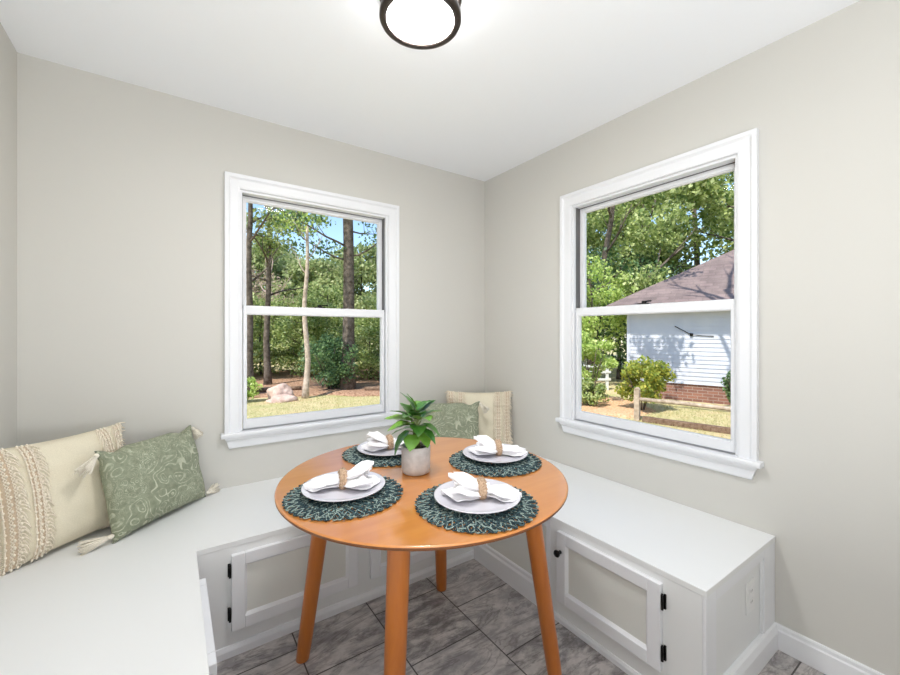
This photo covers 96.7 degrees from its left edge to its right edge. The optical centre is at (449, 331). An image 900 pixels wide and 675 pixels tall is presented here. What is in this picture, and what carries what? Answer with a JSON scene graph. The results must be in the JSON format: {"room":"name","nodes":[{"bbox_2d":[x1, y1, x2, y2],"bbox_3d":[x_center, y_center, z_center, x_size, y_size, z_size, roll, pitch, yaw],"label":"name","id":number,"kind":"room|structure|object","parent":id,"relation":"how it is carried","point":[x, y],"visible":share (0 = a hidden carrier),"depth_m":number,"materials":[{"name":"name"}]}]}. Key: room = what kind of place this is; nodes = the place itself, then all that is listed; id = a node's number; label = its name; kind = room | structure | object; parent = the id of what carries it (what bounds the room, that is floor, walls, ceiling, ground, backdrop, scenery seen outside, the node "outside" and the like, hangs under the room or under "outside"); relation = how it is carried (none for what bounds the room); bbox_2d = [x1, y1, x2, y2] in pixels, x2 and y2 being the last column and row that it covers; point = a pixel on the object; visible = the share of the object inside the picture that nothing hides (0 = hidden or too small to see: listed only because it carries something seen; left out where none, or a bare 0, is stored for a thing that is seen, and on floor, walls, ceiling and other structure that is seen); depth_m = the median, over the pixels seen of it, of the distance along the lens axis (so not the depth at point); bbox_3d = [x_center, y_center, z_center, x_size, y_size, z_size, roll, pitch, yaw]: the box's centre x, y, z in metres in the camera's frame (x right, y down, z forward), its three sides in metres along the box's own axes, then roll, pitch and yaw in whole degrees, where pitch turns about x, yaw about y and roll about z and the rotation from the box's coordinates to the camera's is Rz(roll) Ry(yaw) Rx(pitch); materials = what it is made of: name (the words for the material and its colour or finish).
{"room":"dining room","nodes":[
{"label":"dining room","id":0,"kind":"room"},
{"bbox_2d":[0,23,16,448],"bbox_3d":[-0.288,0.297,-0.672,0.160,2.940,5.600,0,0,-35],"label":"wall","id":1,"kind":"structure","parent":0,"point":[8,53],"depth_m":1.59,"materials":[{"name":"grey paint"}]},
{"bbox_2d":[17,52,484,491],"bbox_3d":[-0.817,0.297,2.464,2.857,2.940,0.160,0,0,-35],"label":"wall","id":2,"kind":"structure","parent":0,"point":[120,184],"depth_m":1.96,"materials":[{"name":"grey paint"}]},
{"bbox_2d":[220,171,402,448],"bbox_3d":[-0.818,-0.111,2.466,1.056,1.459,0.256,0,0,-35],"label":"window","id":3,"kind":"structure","parent":2,"relation":"in","point":[240,431],"depth_m":2.32,"materials":[{"name":"white wood"}]},
{"bbox_2d":[0,0,859,181],"bbox_3d":[0.828,-1.273,0.137,3.497,0.200,6.560,0,0,-35],"label":"ceiling","id":4,"kind":"structure","parent":0,"point":[517,81],"depth_m":1.70,"materials":[{"name":"white paint"}]},
{"bbox_2d":[379,0,461,49],"bbox_3d":[-0.102,-1.114,1.385,0.286,0.116,0.286,0,0,-35],"label":"ceiling lamp","id":5,"kind":"object","parent":4,"relation":"attached to","point":[414,24],"visible":1,"depth_m":1.38,"materials":[{"name":"white glass"}]},
{"bbox_2d":[217,559,825,674],"bbox_3d":[0.821,1.297,0.095,2.537,0.060,5.600,0,0,-35],"label":"floor","id":6,"kind":"structure","parent":0,"point":[480,624],"depth_m":1.63,"materials":[{"name":"tile"}]},
{"bbox_2d":[200,578,216,674],"bbox_3d":[-0.520,1.056,0.363,0.632,0.423,2.365,0,0,-35],"label":"base cabinet","id":7,"kind":"object","parent":6,"relation":"on","point":[211,653],"visible":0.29,"depth_m":1.17,"materials":[{"name":"white wood"}]},
{"bbox_2d":[0,455,774,674],"bbox_3d":[0.082,0.833,1.164,2.535,0.022,2.999,0,0,-35],"label":"window seat","id":8,"kind":"object","parent":7,"relation":"on","point":[131,605],"visible":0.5,"depth_m":1.40,"materials":[{"name":"white"}]},
{"bbox_2d":[0,422,125,576],"bbox_3d":[-1.496,0.613,1.567,0.183,0.419,0.484,0,0,14],"label":"throw pillow","id":9,"kind":"object","parent":8,"relation":"on","point":[45,506],"visible":0.74,"depth_m":1.46,"materials":[{"name":"beige fabric"}]},
{"bbox_2d":[74,425,220,555],"bbox_3d":[-1.307,0.648,1.766,0.184,0.362,0.618,0,0,8],"label":"throw pillow","id":10,"kind":"object","parent":8,"relation":"on","point":[144,481],"visible":1,"depth_m":1.67,"materials":[{"name":"fabric"}]},
{"bbox_2d":[405,401,489,439],"bbox_3d":[-0.017,0.643,2.643,0.564,0.354,0.184,0,0,-8],"label":"throw pillow","id":11,"kind":"object","parent":8,"relation":"on","point":[453,420],"visible":0.45,"depth_m":2.60,"materials":[{"name":"fabric"}]},
{"bbox_2d":[445,391,513,444],"bbox_3d":[0.204,0.620,2.834,0.489,0.401,0.179,0,0,0],"label":"throw pillow","id":12,"kind":"object","parent":8,"relation":"on","point":[495,424],"visible":0.52,"depth_m":2.79,"materials":[{"name":"beige fabric"}]},
{"bbox_2d":[197,529,473,662],"bbox_3d":[-0.576,1.056,2.115,2.533,0.423,0.684,0,0,-35],"label":"base cabinet","id":13,"kind":"object","parent":6,"relation":"on","point":[255,589],"visible":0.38,"depth_m":1.66,"materials":[{"name":"white wood"}]},
{"bbox_2d":[274,437,567,674],"bbox_3d":[-0.095,0.897,1.498,1.031,0.739,1.031,0,0,-35],"label":"dining table","id":14,"kind":"object","parent":6,"relation":"on","point":[398,529],"visible":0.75,"depth_m":1.30,"materials":[{"name":"brown wood"}]},
{"bbox_2d":[282,476,402,520],"bbox_3d":[-0.340,0.523,1.294,0.377,0.008,0.377,0,0,-24],"label":"placemat","id":15,"kind":"object","parent":14,"relation":"on","point":[318,509],"visible":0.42,"depth_m":1.20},
{"bbox_2d":[301,470,384,501],"bbox_3d":[-0.348,0.509,1.315,0.267,0.020,0.267,0,0,-35],"label":"plate","id":16,"kind":"object","parent":15,"relation":"on","point":[335,494],"visible":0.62,"depth_m":1.26,"materials":[{"name":"white ceramic"}]},
{"bbox_2d":[303,460,379,491],"bbox_3d":[-0.355,0.470,1.316,0.247,0.079,0.139,0,0,-13],"label":"napkin","id":17,"kind":"object","parent":16,"relation":"on","point":[358,477],"visible":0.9,"depth_m":1.29,"materials":[{"name":"white fabric"}]},
{"bbox_2d":[338,467,346,489],"bbox_3d":[-0.352,0.483,1.315,0.030,0.072,0.080,0,0,-21],"label":"napkin ring","id":18,"kind":"object","parent":17,"relation":"on","point":[342,472],"visible":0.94,"depth_m":1.29,"materials":[{"name":"beige wicker"}]},
{"bbox_2d":[342,445,401,466],"bbox_3d":[-0.275,0.523,1.737,0.377,0.008,0.377,0,0,22],"label":"placemat","id":19,"kind":"object","parent":14,"relation":"on","point":[352,454],"visible":0.27,"depth_m":1.65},
{"bbox_2d":[357,438,400,456],"bbox_3d":[-0.271,0.509,1.755,0.267,0.020,0.267,0,0,-35],"label":"plate","id":20,"kind":"object","parent":19,"relation":"on","point":[384,452],"visible":0.38,"depth_m":1.70,"materials":[{"name":"white ceramic"}]},
{"bbox_2d":[361,431,403,450],"bbox_3d":[-0.264,0.471,1.755,0.248,0.075,0.139,0,0,-15],"label":"napkin","id":21,"kind":"object","parent":20,"relation":"on","point":[378,441],"visible":0.59,"depth_m":1.71,"materials":[{"name":"white fabric"}]},
{"bbox_2d":[386,434,393,449],"bbox_3d":[-0.266,0.483,1.754,0.029,0.072,0.082,0,0,-23],"label":"napkin ring","id":22,"kind":"object","parent":21,"relation":"on","point":[389,437],"visible":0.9,"depth_m":1.73,"materials":[{"name":"beige wicker"}]},
{"bbox_2d":[385,392,439,475],"bbox_3d":[-0.132,0.377,1.504,0.210,0.297,0.209,0,0,-35],"label":"potted plant","id":23,"kind":"object","parent":14,"relation":"on","point":[415,453],"visible":1,"depth_m":1.47,"materials":[{"name":"green plant"}]},
{"bbox_2d":[414,483,538,533],"bbox_3d":[0.080,0.523,1.224,0.377,0.008,0.377,0,0,-9],"label":"placemat","id":24,"kind":"object","parent":14,"relation":"on","point":[496,521],"visible":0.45,"depth_m":1.13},
{"bbox_2d":[434,478,520,513],"bbox_3d":[0.084,0.509,1.236,0.267,0.020,0.267,0,0,-35],"label":"plate","id":25,"kind":"object","parent":24,"relation":"on","point":[490,505],"visible":0.49,"depth_m":1.19,"materials":[{"name":"white ceramic"}]},
{"bbox_2d":[441,472,521,501],"bbox_3d":[0.097,0.471,1.238,0.249,0.076,0.140,0,0,2],"label":"napkin","id":26,"kind":"object","parent":25,"relation":"on","point":[466,485],"visible":0.9,"depth_m":1.21,"materials":[{"name":"white fabric"}]},
{"bbox_2d":[477,475,487,499],"bbox_3d":[0.098,0.483,1.237,0.029,0.072,0.082,0,0,-6],"label":"napkin ring","id":27,"kind":"object","parent":26,"relation":"on","point":[482,486],"visible":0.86,"depth_m":1.21,"materials":[{"name":"beige wicker"}]},
{"bbox_2d":[449,450,541,476],"bbox_3d":[0.183,0.523,1.631,0.377,0.008,0.377,0,0,7],"label":"placemat","id":28,"kind":"object","parent":14,"relation":"on","point":[530,463],"visible":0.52,"depth_m":1.55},
{"bbox_2d":[463,443,526,463],"bbox_3d":[0.187,0.509,1.668,0.267,0.020,0.267,0,0,-35],"label":"plate","id":29,"kind":"object","parent":28,"relation":"on","point":[492,458],"visible":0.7,"depth_m":1.62,"materials":[{"name":"white ceramic"}]},
{"bbox_2d":[468,435,527,455],"bbox_3d":[0.201,0.471,1.672,0.248,0.076,0.140,0,0,4],"label":"napkin","id":30,"kind":"object","parent":29,"relation":"on","point":[485,444],"visible":0.91,"depth_m":1.65,"materials":[{"name":"white fabric"}]},
{"bbox_2d":[495,438,502,455],"bbox_3d":[0.201,0.483,1.671,0.029,0.072,0.080,0,0,-4],"label":"napkin ring","id":31,"kind":"object","parent":30,"relation":"on","point":[498,442],"visible":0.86,"depth_m":1.64,"materials":[{"name":"beige wicker"}]},
{"bbox_2d":[474,520,777,674],"bbox_3d":[0.705,1.056,1.912,0.658,0.423,1.207,0,0,-35],"label":"base cabinet","id":32,"kind":"object","parent":6,"relation":"on","point":[644,622],"visible":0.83,"depth_m":1.50,"materials":[{"name":"white wood"}]},
{"bbox_2d":[746,577,753,615],"bbox_3d":[1.121,0.985,1.491,0.072,0.118,0.008,0,0,-35],"label":"wall outlet","id":33,"kind":"object","parent":32,"relation":"attached to","point":[750,584],"visible":1,"depth_m":1.48,"materials":[{"name":"white plastic"}]},
{"bbox_2d":[749,586,752,596],"bbox_3d":[1.122,0.965,1.489,0.034,0.028,0.003,0,0,-35],"label":"receptacle","id":34,"kind":"object","parent":33,"relation":"attached to","point":[750,587],"depth_m":1.49,"materials":[{"name":"grey plastic"}]},
{"bbox_2d":[749,597,752,606],"bbox_3d":[1.122,1.005,1.489,0.034,0.028,0.003,0,0,-35],"label":"receptacle","id":35,"kind":"object","parent":33,"relation":"attached to","point":[750,598],"depth_m":1.49,"materials":[{"name":"grey plastic"}]},
{"bbox_2d":[485,0,899,674],"bbox_3d":[1.930,0.297,0.862,0.160,2.940,5.600,0,0,-35],"label":"wall","id":36,"kind":"structure","parent":0,"point":[822,98],"depth_m":1.54,"materials":[{"name":"grey paint"}]},
{"bbox_2d":[555,128,763,479],"bbox_3d":[1.059,-0.111,2.125,0.256,1.459,1.056,0,0,-35],"label":"window","id":37,"kind":"structure","parent":36,"relation":"in","point":[738,456],"depth_m":1.90,"materials":[{"name":"white"}]},
{"bbox_2d":[776,622,884,674],"bbox_3d":[2.379,1.218,0.059,0.014,0.098,3.768,0,0,-35],"label":"baseboard","id":38,"kind":"structure","parent":36,"relation":"attached to","point":[824,659],"depth_m":1.50,"materials":[{"name":"white"}]},
{"label":"outside","id":39,"kind":"structure","parent":0,"visible":0},
{"bbox_2d":[247,343,730,438],"bbox_3d":[0.272,1.767,3.120,120.000,0.001,120.000,0,0,-35],"label":"ground","id":40,"kind":"structure","parent":39,"point":[614,382],"depth_m":9.49,"materials":[{"name":"green plant"}]},
{"bbox_2d":[247,377,262,399],"bbox_3d":[-5.186,1.422,10.001,0.928,0.760,0.645,0,0,-35],"label":"shrub","id":41,"kind":"object","parent":40,"relation":"on","point":[251,383],"visible":0.41,"depth_m":10.07,"materials":[{"name":"green plant"}]},
{"bbox_2d":[253,292,274,365],"bbox_3d":[-8.335,-0.468,14.160,3.408,4.596,3.260,0,0,-3],"label":"tree","id":42,"kind":"object","parent":40,"relation":"on","point":[255,355],"visible":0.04,"depth_m":14.69,"materials":[{"name":"green plant"}]},
{"bbox_2d":[246,203,289,391],"bbox_3d":[-5.944,-2.232,10.898,3.152,8.123,3.547,0,0,-41],"label":"tree","id":43,"kind":"object","parent":40,"relation":"on","point":[249,294],"visible":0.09,"depth_m":10.93,"materials":[{"name":"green plant"}]},
{"bbox_2d":[252,246,293,354],"bbox_3d":[-12.414,-1.948,26.013,5.223,7.556,5.504,0,0,-35],"label":"tree","id":44,"kind":"object","parent":40,"relation":"on","point":[256,261],"visible":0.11,"depth_m":25.45,"materials":[{"name":"green plant"}]},
{"bbox_2d":[252,254,296,329],"bbox_3d":[-8.481,-1.205,18.271,3.512,6.070,3.310,0,0,30],"label":"blossom tree","id":45,"kind":"object","parent":40,"relation":"on","point":[258,281],"visible":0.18,"depth_m":17.50,"materials":[{"name":"green plant"}]},
{"bbox_2d":[253,295,300,374],"bbox_3d":[-7.492,0.163,16.012,3.000,3.298,3.135,0,0,-11],"label":"tree","id":46,"kind":"object","parent":40,"relation":"on","point":[258,345],"visible":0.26,"depth_m":15.88,"materials":[{"name":"green plant"}]},
{"bbox_2d":[253,239,305,290],"bbox_3d":[-12.909,-2.613,31.077,6.489,8.908,6.158,0,0,-8],"label":"tree","id":47,"kind":"object","parent":40,"relation":"on","point":[290,258],"visible":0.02,"depth_m":30.25,"materials":[{"name":"green plant"}]},
{"bbox_2d":[266,383,294,398],"bbox_3d":[-4.465,1.577,10.554,0.680,0.442,0.575,0,0,-35],"label":"boulder","id":48,"kind":"object","parent":40,"relation":"on","point":[283,388],"visible":0.54,"depth_m":10.37,"materials":[{"name":"stone"}]},
{"bbox_2d":[266,394,297,402],"bbox_3d":[-4.280,1.695,10.200,0.756,0.202,0.488,0,0,-35],"label":"boulder","id":49,"kind":"object","parent":40,"relation":"on","point":[281,398],"visible":0.84,"depth_m":10.06,"materials":[{"name":"stone"}]},
{"bbox_2d":[252,257,323,357],"bbox_3d":[-10.166,-1.595,26.249,5.498,6.839,5.794,0,0,24],"label":"tree","id":50,"kind":"object","parent":40,"relation":"on","point":[296,270],"visible":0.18,"depth_m":25.16,"materials":[{"name":"green plant"}]},
{"bbox_2d":[246,206,330,384],"bbox_3d":[-5.964,-2.324,12.938,4.282,8.308,3.758,0,0,-20],"label":"leafy tree","id":51,"kind":"object","parent":40,"relation":"on","point":[261,241],"visible":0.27,"depth_m":12.90,"materials":[{"name":"green plant"}]},
{"bbox_2d":[261,295,341,368],"bbox_3d":[-6.687,0.077,18.132,3.424,3.474,3.578,0,0,28],"label":"tree","id":52,"kind":"object","parent":40,"relation":"on","point":[289,305],"visible":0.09,"depth_m":17.83,"materials":[{"name":"green plant"}]},
{"bbox_2d":[270,210,335,398],"bbox_3d":[-3.877,-0.886,10.726,1.152,5.442,1.822,0,0,45],"label":"slender tree","id":53,"kind":"object","parent":40,"relation":"on","point":[305,390],"visible":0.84,"depth_m":10.67,"materials":[{"name":"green plant"}]},
{"bbox_2d":[270,293,342,376],"bbox_3d":[-5.412,0.171,15.315,2.897,3.281,2.771,0,0,-18],"label":"tree","id":54,"kind":"object","parent":40,"relation":"on","point":[284,331],"visible":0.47,"depth_m":14.91,"materials":[{"name":"green plant"}]},
{"bbox_2d":[249,369,379,398],"bbox_3d":[-5.435,1.726,14.613,12.442,0.082,9.506,0,0,-10],"label":"bed","id":55,"kind":"object","parent":40,"relation":"on","point":[285,376],"visible":0.26,"depth_m":12.98,"materials":[{"name":"brown soil"}]},
{"bbox_2d":[255,386,301,391],"bbox_3d":[-5.157,1.643,11.495,1.668,0.172,0.160,0,0,-19],"label":"fallen log","id":56,"kind":"object","parent":55,"relation":"on","point":[264,389],"visible":0.31,"depth_m":11.54,"materials":[{"name":"brown wood"}]},
{"bbox_2d":[364,386,379,390],"bbox_3d":[-1.620,1.656,11.659,1.722,0.141,0.140,0,0,1],"label":"fallen log","id":57,"kind":"object","parent":55,"relation":"on","point":[367,388],"visible":0.23,"depth_m":11.61,"materials":[{"name":"brown wood"}]},
{"bbox_2d":[266,208,376,389],"bbox_3d":[-3.083,-4.702,12.019,4.877,13.064,4.687,0,0,-35],"label":"tree","id":58,"kind":"object","parent":40,"relation":"on","point":[348,337],"visible":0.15,"depth_m":11.86,"materials":[{"name":"green plant"}]},
{"bbox_2d":[283,257,365,330],"bbox_3d":[-7.785,-1.494,26.109,5.330,6.634,5.058,0,0,-6],"label":"tree","id":59,"kind":"object","parent":40,"relation":"on","point":[320,268],"visible":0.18,"depth_m":25.14,"materials":[{"name":"green plant"}]},
{"bbox_2d":[287,281,364,363],"bbox_3d":[-5.261,-0.144,16.762,3.097,3.929,3.238,0,0,-25],"label":"tree","id":60,"kind":"object","parent":40,"relation":"on","point":[323,295],"visible":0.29,"depth_m":16.44,"materials":[{"name":"green plant"}]},
{"bbox_2d":[297,333,359,388],"bbox_3d":[-3.648,0.909,12.090,1.790,1.787,1.810,0,0,-11],"label":"shrub","id":61,"kind":"object","parent":40,"relation":"on","point":[331,372],"visible":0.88,"depth_m":11.71,"materials":[{"name":"green plant"}]},
{"bbox_2d":[313,257,365,328],"bbox_3d":[-9.075,-2.100,31.372,6.322,7.864,6.663,0,0,-38],"label":"tree","id":62,"kind":"object","parent":40,"relation":"on","point":[326,259],"visible":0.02,"depth_m":30.34,"materials":[{"name":"green plant"}]},
{"bbox_2d":[314,242,376,359],"bbox_3d":[-5.700,-1.961,25.795,5.498,7.582,5.794,0,0,-36],"label":"tree","id":63,"kind":"object","parent":40,"relation":"on","point":[359,260],"visible":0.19,"depth_m":24.72,"materials":[{"name":"green plant"}]},
{"bbox_2d":[335,308,379,379],"bbox_3d":[-2.942,0.480,14.397,2.726,2.647,2.608,0,0,-33],"label":"tree","id":64,"kind":"object","parent":40,"relation":"on","point":[365,363],"visible":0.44,"depth_m":13.95,"materials":[{"name":"green plant"}]},
{"bbox_2d":[354,258,376,333],"bbox_3d":[-3.437,-1.948,25.311,5.223,7.556,5.504,0,0,23],"label":"tree","id":65,"kind":"object","parent":40,"relation":"on","point":[372,273],"visible":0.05,"depth_m":24.07,"materials":[{"name":"green plant"}]},
{"bbox_2d":[355,293,379,371],"bbox_3d":[-2.592,0.111,16.289,3.097,3.405,3.238,0,0,-40],"label":"tree","id":66,"kind":"object","parent":40,"relation":"on","point":[374,300],"visible":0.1,"depth_m":15.83,"materials":[{"name":"green plant"}]},
{"bbox_2d":[363,280,377,348],"bbox_3d":[-4.773,-2.203,30.578,6.158,8.076,6.489,0,0,22],"label":"tree","id":67,"kind":"object","parent":40,"relation":"on","point":[371,282],"visible":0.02,"depth_m":28.40,"materials":[{"name":"green plant"}]},
{"bbox_2d":[364,318,379,374],"bbox_3d":[-1.391,0.171,13.804,2.771,3.281,2.897,0,0,42],"label":"tree","id":68,"kind":"object","parent":40,"relation":"on","point":[376,336],"visible":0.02,"depth_m":13.28,"materials":[{"name":"green plant"}]},
{"bbox_2d":[582,377,609,406],"bbox_3d":[3.379,1.438,9.505,0.917,0.730,0.769,0,0,-35],"label":"shrub","id":69,"kind":"object","parent":40,"relation":"on","point":[588,387],"visible":0.86,"depth_m":9.39,"materials":[{"name":"green plant"}]},
{"bbox_2d":[582,365,610,389],"bbox_3d":[4.019,1.377,12.093,1.700,0.780,0.101,0,0,-3],"label":"fence","id":70,"kind":"object","parent":40,"relation":"on","point":[606,379],"visible":0.22,"depth_m":12.09,"materials":[{"name":"white wood"}]},
{"bbox_2d":[582,330,618,395],"bbox_3d":[3.530,0.871,10.141,1.167,1.858,1.163,0,0,-8],"label":"shrub","id":71,"kind":"object","parent":40,"relation":"on","point":[590,350],"visible":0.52,"depth_m":9.99,"materials":[{"name":"green plant"}]},
{"bbox_2d":[582,207,637,325],"bbox_3d":[5.337,-2.629,19.519,6.473,8.915,6.994,0,0,4],"label":"leafy tree","id":72,"kind":"object","parent":40,"relation":"on","point":[593,214],"visible":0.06,"depth_m":17.57,"materials":[{"name":"green plant"}]},
{"bbox_2d":[582,255,639,369],"bbox_3d":[4.546,-0.433,12.653,2.916,4.529,2.306,0,0,1],"label":"tree","id":73,"kind":"object","parent":40,"relation":"on","point":[614,296],"visible":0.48,"depth_m":12.44,"materials":[{"name":"green plant"}]},
{"bbox_2d":[582,396,655,417],"bbox_3d":[3.436,1.741,9.770,2.980,0.053,2.922,0,0,-35],"label":"bed","id":74,"kind":"object","parent":40,"relation":"on","point":[627,411],"visible":0.38,"depth_m":9.04,"materials":[{"name":"brown soil"}]},
{"bbox_2d":[583,246,681,379],"bbox_3d":[6.271,-0.709,15.061,4.422,5.076,4.190,0,0,-40],"label":"tree","id":75,"kind":"object","parent":40,"relation":"on","point":[619,352],"visible":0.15,"depth_m":14.26,"materials":[{"name":"green plant"}]},
{"bbox_2d":[582,197,694,377],"bbox_3d":[5.192,-2.774,14.856,6.114,9.240,6.182,0,0,-35],"label":"shade tree","id":76,"kind":"object","parent":40,"relation":"on","point":[663,241],"visible":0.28,"depth_m":14.28,"materials":[{"name":"green plant"}]},
{"bbox_2d":[588,193,689,276],"bbox_3d":[8.532,-4.017,22.545,8.517,11.730,9.203,0,0,35],"label":"leafy tree","id":77,"kind":"object","parent":40,"relation":"on","point":[638,200],"visible":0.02,"depth_m":19.82,"materials":[{"name":"green plant"}]},
{"bbox_2d":[614,355,677,409],"bbox_3d":[4.309,1.149,8.871,1.274,1.305,1.224,0,0,-35],"label":"shrub","id":78,"kind":"object","parent":40,"relation":"on","point":[653,376],"visible":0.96,"depth_m":8.70,"materials":[{"name":"green plant"}]},
{"bbox_2d":[587,173,733,335],"bbox_3d":[8.376,-2.860,18.113,7.363,9.384,6.814,0,0,1],"label":"leafy tree","id":79,"kind":"object","parent":40,"relation":"on","point":[631,217],"visible":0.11,"depth_m":16.47,"materials":[{"name":"green plant"}]},
{"bbox_2d":[606,250,733,404],"bbox_3d":[10.642,-0.616,11.028,9.920,4.966,7.920,0,0,39],"label":"house","id":80,"kind":"structure","parent":40,"relation":"on","point":[696,346],"depth_m":10.27,"materials":[{"name":"wood"}]},
{"bbox_2d":[634,387,730,420],"bbox_3d":[4.699,1.487,7.119,2.700,0.760,0.100,0,0,43],"label":"rail fence","id":81,"kind":"object","parent":40,"relation":"on","point":[637,398],"visible":0.5,"depth_m":7.66,"materials":[{"name":"brown wood"}]},
{"bbox_2d":[636,174,733,272],"bbox_3d":[12.996,-4.249,20.545,9.571,12.199,8.858,0,0,19],"label":"leafy tree","id":82,"kind":"object","parent":40,"relation":"on","point":[696,252],"visible":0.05,"depth_m":18.70,"materials":[{"name":"green plant"}]},
{"bbox_2d":[642,416,730,433],"bbox_3d":[4.737,1.717,7.071,2.500,0.100,0.140,0,0,43],"label":"landscape timber","id":83,"kind":"object","parent":40,"relation":"on","point":[706,427],"visible":0.55,"depth_m":7.34,"materials":[{"name":"brown wood"}]},
{"bbox_2d":[651,171,733,277],"bbox_3d":[12.173,-2.860,16.647,6.814,9.384,7.363,0,0,-27],"label":"leafy tree","id":84,"kind":"object","parent":40,"relation":"on","point":[704,190],"visible":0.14,"depth_m":16.51,"materials":[{"name":"green plant"}]},
{"bbox_2d":[705,172,733,260],"bbox_3d":[17.172,-4.249,18.793,8.858,12.199,9.571,0,0,-40],"label":"leafy tree","id":85,"kind":"object","parent":40,"relation":"on","point":[723,231],"visible":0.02,"depth_m":20.69,"materials":[{"name":"green plant"}]},
{"bbox_2d":[720,371,730,402],"bbox_3d":[6.301,1.283,8.604,0.701,1.036,0.929,0,0,-35],"label":"shrub","id":86,"kind":"object","parent":40,"relation":"on","point":[727,379],"visible":0.13,"depth_m":8.83,"materials":[{"name":"green plant"}]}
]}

